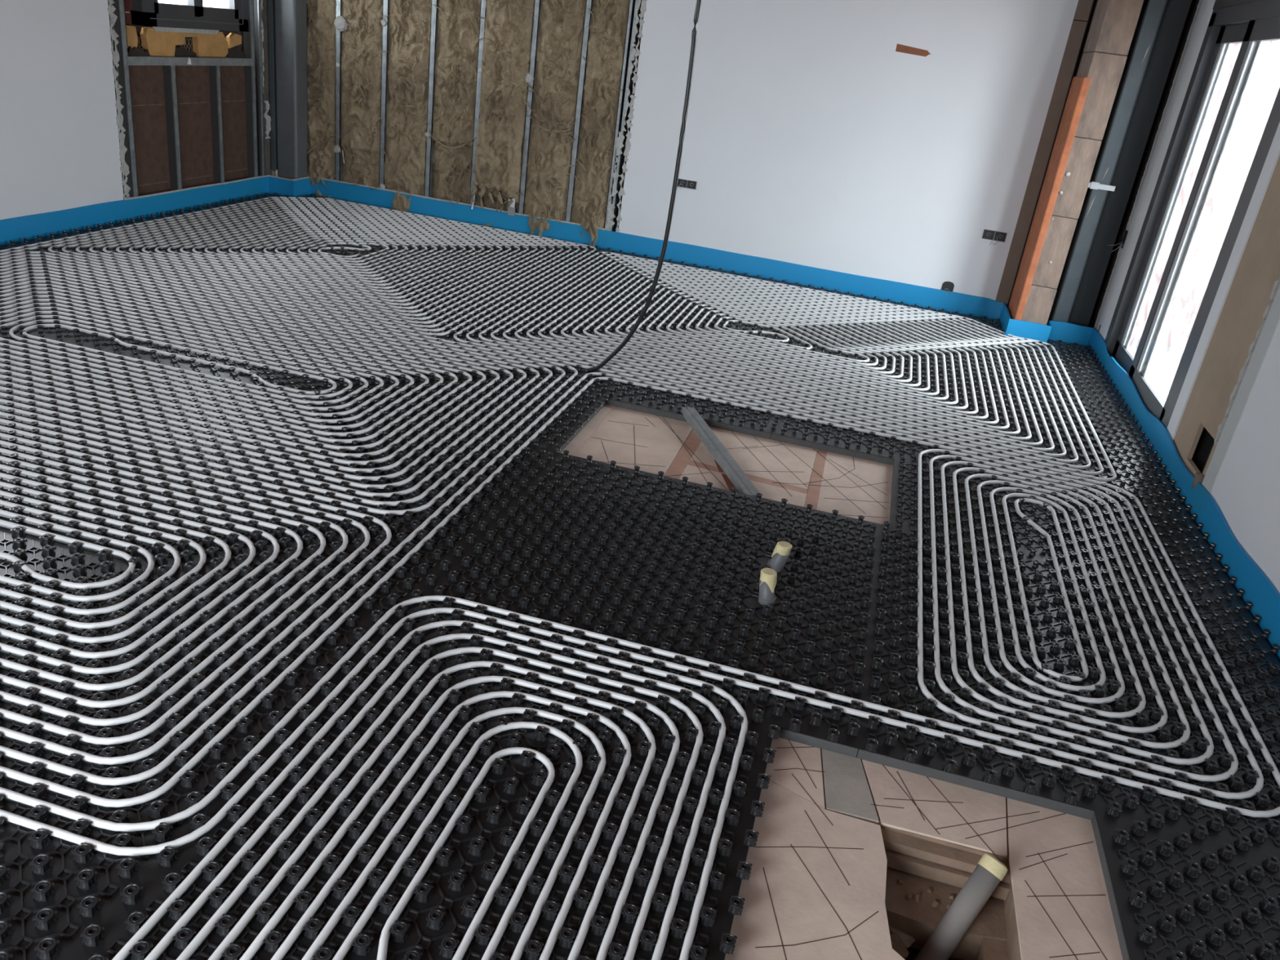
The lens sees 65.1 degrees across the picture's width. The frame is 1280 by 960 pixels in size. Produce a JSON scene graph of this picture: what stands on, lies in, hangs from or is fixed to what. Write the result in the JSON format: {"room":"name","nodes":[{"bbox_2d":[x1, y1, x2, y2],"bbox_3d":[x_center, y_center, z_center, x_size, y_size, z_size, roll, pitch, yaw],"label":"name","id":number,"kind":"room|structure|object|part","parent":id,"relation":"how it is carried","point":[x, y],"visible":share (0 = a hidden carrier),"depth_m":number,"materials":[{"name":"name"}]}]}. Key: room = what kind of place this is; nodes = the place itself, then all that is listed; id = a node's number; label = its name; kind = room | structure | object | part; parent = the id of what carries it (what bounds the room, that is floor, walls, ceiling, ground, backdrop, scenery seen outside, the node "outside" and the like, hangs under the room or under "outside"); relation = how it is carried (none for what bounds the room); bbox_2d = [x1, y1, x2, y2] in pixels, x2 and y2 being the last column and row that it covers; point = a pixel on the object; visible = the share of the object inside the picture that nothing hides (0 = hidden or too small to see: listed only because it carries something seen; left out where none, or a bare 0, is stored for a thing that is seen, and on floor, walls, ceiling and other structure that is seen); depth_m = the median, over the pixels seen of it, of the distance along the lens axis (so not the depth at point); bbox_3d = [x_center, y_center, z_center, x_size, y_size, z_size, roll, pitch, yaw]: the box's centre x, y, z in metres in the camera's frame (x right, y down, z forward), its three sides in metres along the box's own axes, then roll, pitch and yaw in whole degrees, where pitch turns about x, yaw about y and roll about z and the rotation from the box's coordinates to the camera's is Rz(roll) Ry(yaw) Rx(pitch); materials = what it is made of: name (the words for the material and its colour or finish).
{"room":"building under construction","nodes":[
{"label":"building under construction","id":0,"kind":"room"},
{"bbox_2d":[0,0,277,219],"bbox_3d":[-4.047,-2.060,4.096,0.261,2.655,9.100,13,24,10],"label":"wall","id":1,"kind":"structure","parent":0,"point":[97,106],"depth_m":6.52,"materials":[{"name":"white paint"}]},
{"bbox_3d":[-3.415,-2.351,6.931,0.028,1.010,0.420,13,24,10],"label":"fibre panel","id":2,"kind":"part","parent":1,"relation":"part of","materials":[{"name":"brown wood"}]},
{"bbox_2d":[129,0,248,31],"bbox_3d":[-3.095,-3.632,6.912,0.098,0.955,1.155,13,24,10],"label":"window","id":3,"kind":"structure","parent":1,"relation":"in","point":[192,14],"depth_m":6.99,"materials":[{"name":"grey metal"}]},
{"bbox_3d":[-3.142,-3.561,6.702,0.082,0.825,0.465,13,24,10],"label":"sash","id":4,"kind":"part","parent":3,"relation":"part of","materials":[{"name":"grey metal"}]},
{"bbox_3d":[-3.036,-3.734,7.121,0.082,0.825,0.465,13,24,10],"label":"sash","id":5,"kind":"part","parent":3,"relation":"part of","materials":[{"name":"grey metal"}]},
{"bbox_3d":[-3.193,-2.980,7.130,0.082,0.052,1.380,13,24,10],"label":"metal rail","id":6,"kind":"part","parent":1,"relation":"part of","materials":[{"name":"metal"}]},
{"bbox_3d":[-3.299,-2.522,7.348,0.028,1.010,0.490,13,24,10],"label":"fibre panel","id":7,"kind":"part","parent":1,"relation":"part of","materials":[{"name":"brown wood"}]},
{"bbox_3d":[-3.182,-2.695,7.769,0.028,1.010,0.430,13,24,10],"label":"fibre panel","id":8,"kind":"part","parent":1,"relation":"part of","materials":[{"name":"brown wood"}]},
{"bbox_2d":[306,0,1199,328],"bbox_3d":[0.338,-2.950,7.452,6.900,2.655,0.348,13,24,10],"label":"wall","id":9,"kind":"structure","parent":0,"point":[876,139],"depth_m":7.45,"materials":[{"name":"white paint"}]},
{"bbox_2d":[676,178,697,189],"bbox_3d":[0.347,-2.250,7.668,0.164,0.086,0.023,13,24,10],"label":"box","id":10,"kind":"object","parent":9,"relation":"attached to","point":[681,183],"visible":0.93,"depth_m":7.67,"materials":[{"name":"black plastic"}]},
{"bbox_2d":[941,281,954,295],"bbox_3d":[2.290,-1.426,7.466,0.085,0.103,0.023,13,24,10],"label":"box","id":11,"kind":"object","parent":9,"relation":"attached to","point":[947,286],"visible":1,"depth_m":7.46,"materials":[{"name":"black plastic"}]},
{"bbox_2d":[982,229,1007,244],"bbox_3d":[2.561,-1.750,7.256,0.161,0.098,0.027,13,24,10],"label":"box","id":12,"kind":"object","parent":9,"relation":"attached to","point":[987,234],"visible":1,"depth_m":7.26,"materials":[{"name":"black plastic"}]},
{"bbox_2d":[560,404,1122,959],"bbox_3d":[-0.993,0.026,4.159,7.000,0.396,9.200,13,24,10],"label":"floor","id":13,"kind":"structure","parent":0,"point":[838,833],"depth_m":2.37,"materials":[{"name":"beige concrete"}]},
{"bbox_2d":[0,174,292,245],"bbox_3d":[-3.965,-0.902,4.586,0.238,0.177,8.168,13,24,10],"label":"strip","id":14,"kind":"object","parent":13,"relation":"on","point":[15,228],"visible":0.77,"depth_m":6.85,"materials":[{"name":"blue plastic"}]},
{"bbox_2d":[0,524,391,959],"bbox_3d":[-2.291,0.405,2.353,2.915,0.055,1.640,13,24,10],"label":"mat","id":15,"kind":"object","parent":13,"relation":"on","point":[58,896],"visible":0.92,"depth_m":2.33,"materials":[{"name":"black plastic"}]},
{"bbox_2d":[0,425,391,764],"bbox_3d":[-2.320,0.084,3.017,2.883,0.017,1.317,13,24,10],"label":"pipe","id":16,"kind":"object","parent":15,"relation":"on","point":[6,713],"visible":0.98,"depth_m":2.84,"materials":[{"name":"white plastic"}]},
{"bbox_2d":[0,251,1116,807],"bbox_3d":[-0.163,-0.327,4.609,4.082,0.017,7.495,21,27,28],"label":"pipe","id":17,"kind":"object","parent":15,"relation":"on","point":[62,789],"visible":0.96,"depth_m":5.46,"materials":[{"name":"white plastic"}]},
{"bbox_2d":[0,215,513,350],"bbox_3d":[-2.315,-1.204,5.934,2.728,0.054,1.598,13,24,10],"label":"mat","id":18,"kind":"object","parent":13,"relation":"on","point":[39,239],"visible":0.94,"depth_m":5.96,"materials":[{"name":"black"}]},
{"bbox_2d":[0,325,555,624],"bbox_3d":[-1.957,-0.168,3.736,3.015,0.055,1.435,13,24,10],"label":"mat","id":19,"kind":"object","parent":13,"relation":"on","point":[410,580],"visible":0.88,"depth_m":3.45,"materials":[{"name":"black plastic"}]},
{"bbox_2d":[267,0,307,178],"bbox_3d":[-2.762,-3.580,7.872,0.222,2.645,0.205,13,24,10],"label":"steel post","id":20,"kind":"object","parent":13,"relation":"on","point":[287,19],"visible":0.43,"depth_m":8.00,"materials":[{"name":"grey metal"}]},
{"bbox_2d":[141,192,448,255],"bbox_3d":[-2.477,-1.946,7.535,1.528,0.054,1.788,13,24,10],"label":"mat","id":21,"kind":"object","parent":13,"relation":"on","point":[335,251],"visible":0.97,"depth_m":7.26,"materials":[{"name":"black"}]},
{"bbox_2d":[0,196,595,336],"bbox_3d":[-2.318,-1.048,5.540,2.667,0.018,5.806,13,24,10],"label":"pipe","id":22,"kind":"object","parent":21,"relation":"on","point":[6,254],"visible":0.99,"depth_m":6.37,"materials":[{"name":"white plastic"}]},
{"bbox_2d":[0,267,608,453],"bbox_3d":[-2.079,-0.656,4.786,3.828,0.054,0.745,13,24,10],"label":"mat","id":23,"kind":"object","parent":13,"relation":"on","point":[563,429],"visible":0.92,"depth_m":4.57,"materials":[{"name":"black"}]},
{"bbox_2d":[0,257,577,515],"bbox_3d":[-2.208,-0.395,4.119,3.267,0.017,2.833,13,24,10],"label":"pipe","id":24,"kind":"object","parent":23,"relation":"on","point":[39,277],"visible":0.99,"depth_m":4.38,"materials":[{"name":"white plastic"}]},
{"bbox_2d":[75,625,781,959],"bbox_3d":[-0.370,0.835,1.997,1.115,0.055,1.640,13,24,10],"label":"mat","id":25,"kind":"object","parent":13,"relation":"on","point":[438,914],"visible":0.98,"depth_m":2.15,"materials":[{"name":"black plastic"}]},
{"bbox_2d":[111,620,747,959],"bbox_3d":[-0.364,0.801,2.033,0.967,0.017,1.733,13,24,10],"label":"pipe","id":26,"kind":"object","parent":25,"relation":"on","point":[221,844],"visible":0.98,"depth_m":2.18,"materials":[{"name":"white plastic"}]},
{"bbox_2d":[349,219,604,293],"bbox_3d":[-1.125,-1.643,7.284,1.313,0.054,1.788,13,24,10],"label":"mat","id":27,"kind":"object","parent":13,"relation":"on","point":[376,248],"visible":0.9,"depth_m":7.04,"materials":[{"name":"black"}]},
{"bbox_2d":[396,289,808,439],"bbox_3d":[-0.100,-0.708,5.522,1.913,0.054,1.598,13,24,10],"label":"mat","id":28,"kind":"object","parent":13,"relation":"on","point":[726,416],"visible":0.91,"depth_m":5.12,"materials":[{"name":"black"}]},
{"bbox_2d":[391,449,878,757],"bbox_3d":[0.109,0.294,3.352,1.320,0.055,1.435,13,24,10],"label":"mat","id":29,"kind":"object","parent":13,"relation":"on","point":[659,561],"visible":0.98,"depth_m":3.20,"materials":[{"name":"black plastic"}]},
{"bbox_2d":[758,568,777,605],"bbox_3d":[0.406,0.355,3.201,0.066,0.146,0.058,13,24,10],"label":"pipe stub","id":30,"kind":"object","parent":29,"relation":"on","point":[767,583],"visible":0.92,"depth_m":3.17,"materials":[{"name":"grey plastic"}]},
{"bbox_2d":[766,541,791,572],"bbox_3d":[0.471,0.274,3.406,0.056,0.144,0.084,-2,26,-22],"label":"pipe stub","id":31,"kind":"object","parent":29,"relation":"on","point":[780,554],"visible":0.87,"depth_m":3.37,"materials":[{"name":"grey plastic"}]},
{"bbox_2d":[292,176,1005,321],"bbox_3d":[-0.079,-1.812,7.823,5.694,0.183,0.274,13,24,10],"label":"strip","id":32,"kind":"object","parent":13,"relation":"on","point":[978,306],"visible":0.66,"depth_m":7.87,"materials":[{"name":"blue plastic"}]},
{"bbox_2d":[531,247,830,346],"bbox_3d":[0.365,-1.309,7.007,1.808,0.054,1.788,13,24,10],"label":"mat","id":33,"kind":"object","parent":13,"relation":"on","point":[736,326],"visible":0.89,"depth_m":6.73,"materials":[{"name":"black"}]},
{"bbox_2d":[680,406,759,496],"bbox_3d":[0.338,-0.129,4.362,0.062,0.058,0.898,0,25,-17],"label":"channel","id":34,"kind":"object","parent":13,"relation":"on","point":[721,455],"visible":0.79,"depth_m":4.31,"materials":[{"name":"metal"}]},
{"bbox_2d":[889,933,908,958],"bbox_3d":[0.566,1.053,2.256,0.065,0.034,0.054,-1,25,-19],"label":"shard","id":35,"kind":"object","parent":13,"relation":"on","point":[898,945],"visible":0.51,"depth_m":2.25},
{"bbox_2d":[897,879,902,884],"bbox_3d":[0.612,0.944,2.354,0.010,0.008,0.011,13,24,10],"label":"rubble stone","id":36,"kind":"object","parent":13,"relation":"on","point":[900,882],"visible":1,"depth_m":2.35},
{"bbox_2d":[888,924,915,948],"bbox_3d":[0.586,1.037,2.298,0.043,0.056,0.086,-15,33,-42],"label":"shard","id":37,"kind":"object","parent":13,"relation":"on","point":[908,940],"visible":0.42,"depth_m":2.28},
{"bbox_2d":[907,893,911,899],"bbox_3d":[0.624,0.963,2.317,0.011,0.019,0.015,13,24,10],"label":"rubble stone","id":38,"kind":"object","parent":13,"relation":"on","point":[909,895],"visible":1,"depth_m":2.31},
{"bbox_2d":[915,893,919,902],"bbox_3d":[0.640,0.966,2.314,0.012,0.025,0.017,13,24,10],"label":"rubble stone","id":39,"kind":"object","parent":13,"relation":"on","point":[917,895],"visible":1,"depth_m":2.31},
{"bbox_2d":[926,887,932,893],"bbox_3d":[0.676,0.959,2.342,0.012,0.010,0.012,13,24,10],"label":"rubble stone","id":40,"kind":"object","parent":13,"relation":"on","point":[929,890],"visible":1,"depth_m":2.34,"materials":[{"name":"stone"}]},
{"bbox_2d":[930,899,938,906],"bbox_3d":[0.678,0.975,2.307,0.016,0.019,0.014,13,24,10],"label":"rubble stone","id":41,"kind":"object","parent":13,"relation":"on","point":[935,903],"visible":1,"depth_m":2.30,"materials":[{"name":"stone"}]},
{"bbox_2d":[949,893,954,899],"bbox_3d":[0.726,0.970,2.333,0.012,0.012,0.012,18,26,22],"label":"rubble stone","id":42,"kind":"object","parent":13,"relation":"on","point":[951,896],"visible":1,"depth_m":2.33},
{"bbox_2d":[914,853,1008,959],"bbox_3d":[0.696,1.006,2.243,0.292,0.306,0.060,-13,32,-39],"label":"drain pipe","id":43,"kind":"object","parent":13,"relation":"on","point":[989,871],"visible":1,"depth_m":2.23,"materials":[{"name":"grey plastic"}]},
{"bbox_2d":[808,288,1128,409],"bbox_3d":[2.115,-0.917,6.681,1.863,0.054,1.788,13,24,10],"label":"mat","id":44,"kind":"object","parent":13,"relation":"on","point":[1088,380],"visible":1,"depth_m":6.37,"materials":[{"name":"black"}]},
{"bbox_2d":[770,346,1197,521],"bbox_3d":[1.701,-0.305,5.188,1.863,0.054,1.598,13,24,10],"label":"mat","id":45,"kind":"object","parent":13,"relation":"on","point":[1138,472],"visible":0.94,"depth_m":4.93,"materials":[{"name":"black plastic"}]},
{"bbox_2d":[889,456,1245,604],"bbox_3d":[1.681,0.186,4.087,1.298,0.054,0.745,13,24,10],"label":"mat","id":46,"kind":"object","parent":13,"relation":"on","point":[1197,566],"visible":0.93,"depth_m":4.03,"materials":[{"name":"black plastic"}]},
{"bbox_2d":[856,520,1279,858],"bbox_3d":[1.388,0.581,3.114,1.343,0.055,1.435,13,24,10],"label":"mat","id":47,"kind":"object","parent":13,"relation":"on","point":[1253,667],"visible":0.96,"depth_m":2.96,"materials":[{"name":"black plastic"}]},
{"bbox_2d":[0,448,1279,856],"bbox_3d":[-0.568,0.435,2.784,6.400,0.017,2.284,-2,26,-22],"label":"pipe","id":48,"kind":"object","parent":47,"relation":"on","point":[8,816],"visible":0.98,"depth_m":2.92,"materials":[{"name":"white plastic"}]},
{"bbox_2d":[1008,0,1143,324],"bbox_3d":[2.910,-2.245,6.675,0.219,2.644,0.498,13,24,10],"label":"concrete column","id":49,"kind":"structure","parent":13,"relation":"on","point":[1092,92],"depth_m":6.55,"materials":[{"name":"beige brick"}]},
{"bbox_2d":[1046,0,1191,326],"bbox_3d":[3.153,-2.200,6.649,0.375,2.645,0.178,13,24,10],"label":"steel post","id":50,"kind":"object","parent":13,"relation":"on","point":[1160,24],"visible":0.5,"depth_m":6.66,"materials":[{"name":"grey metal"}]},
{"bbox_2d":[1000,305,1279,662],"bbox_3d":[1.910,0.382,3.568,0.604,0.174,8.325,13,24,10],"label":"strip","id":51,"kind":"object","parent":13,"relation":"on","point":[1260,590],"visible":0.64,"depth_m":4.58,"materials":[{"name":"blue plastic"}]},
{"bbox_2d":[1090,810,1279,959],"bbox_3d":[1.287,1.206,1.688,0.758,0.055,1.640,13,24,10],"label":"mat","id":52,"kind":"object","parent":13,"relation":"on","point":[1172,895],"visible":1,"depth_m":2.26,"materials":[{"name":"black plastic"}]},
{"bbox_2d":[1133,348,1182,391],"bbox_3d":[6.130,0.540,4.791,6.725,0.032,12.500,13,24,10],"label":"ground","id":53,"kind":"structure","parent":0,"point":[1162,378],"depth_m":6.71,"materials":[{"name":"white"}]},
{"bbox_2d":[1146,359,1159,372],"bbox_3d":[3.424,-0.766,6.739,0.124,0.110,0.096,-13,31,-39],"label":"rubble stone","id":54,"kind":"object","parent":53,"relation":"on","point":[1153,366],"visible":0.5,"depth_m":6.69,"materials":[{"name":"white stone"}]},
{"bbox_2d":[1151,352,1163,365],"bbox_3d":[3.505,-0.824,6.885,0.149,0.122,0.100,13,24,10],"label":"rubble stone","id":55,"kind":"object","parent":53,"relation":"on","point":[1157,359],"visible":0.26,"depth_m":6.83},
{"bbox_2d":[1153,349,1166,359],"bbox_3d":[3.628,-0.866,7.029,0.094,0.114,0.110,5,24,-8],"label":"rubble stone","id":56,"kind":"object","parent":53,"relation":"on","point":[1158,352],"visible":0.3,"depth_m":6.99,"materials":[{"name":"white stone"}]},
{"bbox_2d":[1155,388,1168,402],"bbox_3d":[3.188,-0.439,5.987,0.275,0.010,0.700,13,24,10],"label":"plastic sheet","id":57,"kind":"object","parent":53,"relation":"on","point":[1163,393],"visible":0.06,"depth_m":6.23,"materials":[{"name":"white plastic"}]},
{"bbox_2d":[1135,40,1277,356],"bbox_3d":[4.256,-1.860,6.802,1.475,2.202,0.105,13,24,10],"label":"wall","id":58,"kind":"structure","parent":53,"relation":"on","point":[1208,239],"depth_m":6.94,"materials":[{"name":"white paint"}]},
{"bbox_2d":[1208,83,1279,221],"bbox_3d":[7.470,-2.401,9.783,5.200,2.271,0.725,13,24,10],"label":"building","id":59,"kind":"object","parent":53,"relation":"on","point":[1256,122],"visible":0.02,"depth_m":9.55,"materials":[{"name":"white"}]},
{"bbox_2d":[1093,0,1279,594],"bbox_3d":[2.416,-0.613,2.895,0.227,2.655,9.100,13,24,10],"label":"wall","id":60,"kind":"structure","parent":0,"point":[1224,425],"depth_m":4.41,"materials":[{"name":"white plaster"},{"name":"beige brown bare plaster"}]},
{"bbox_2d":[1107,230,1128,251],"bbox_3d":[3.256,-1.622,6.811,0.050,0.156,0.122,-5,27,-26],"label":"box","id":61,"kind":"object","parent":60,"relation":"attached to","point":[1122,242],"visible":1,"depth_m":6.78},
{"bbox_2d":[1105,0,1279,428],"bbox_3d":[3.046,-1.525,5.426,0.102,2.360,1.850,13,24,10],"label":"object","id":62,"kind":"structure","parent":60,"relation":"in","point":[1249,23],"depth_m":5.61,"materials":[{"name":"grey"}]},
{"bbox_3d":[3.159,-1.580,5.862,0.035,1.985,0.760,13,24,10],"label":"sash","id":63,"kind":"part","parent":62,"relation":"part of","materials":[{"name":"grey metal"}]},
{"bbox_3d":[2.703,-1.153,4.184,0.019,2.650,0.560,13,24,10],"label":"cement panel","id":64,"kind":"part","parent":60,"relation":"part of","materials":[{"name":"beige concrete"}]},
{"bbox_3d":[-0.636,-2.582,2.935,7.000,0.100,9.300,13,24,10],"label":"ceiling","id":65,"kind":"structure","parent":0,"visible":0},
{"bbox_2d":[587,0,701,372],"bbox_3d":[0.074,-1.694,4.525,0.363,2.619,0.022,13,24,10],"label":"hanging cable","id":66,"kind":"object","parent":65,"relation":"hanging from","point":[698,4],"visible":1,"depth_m":4.64,"materials":[{"name":"black plastic"}]}
]}

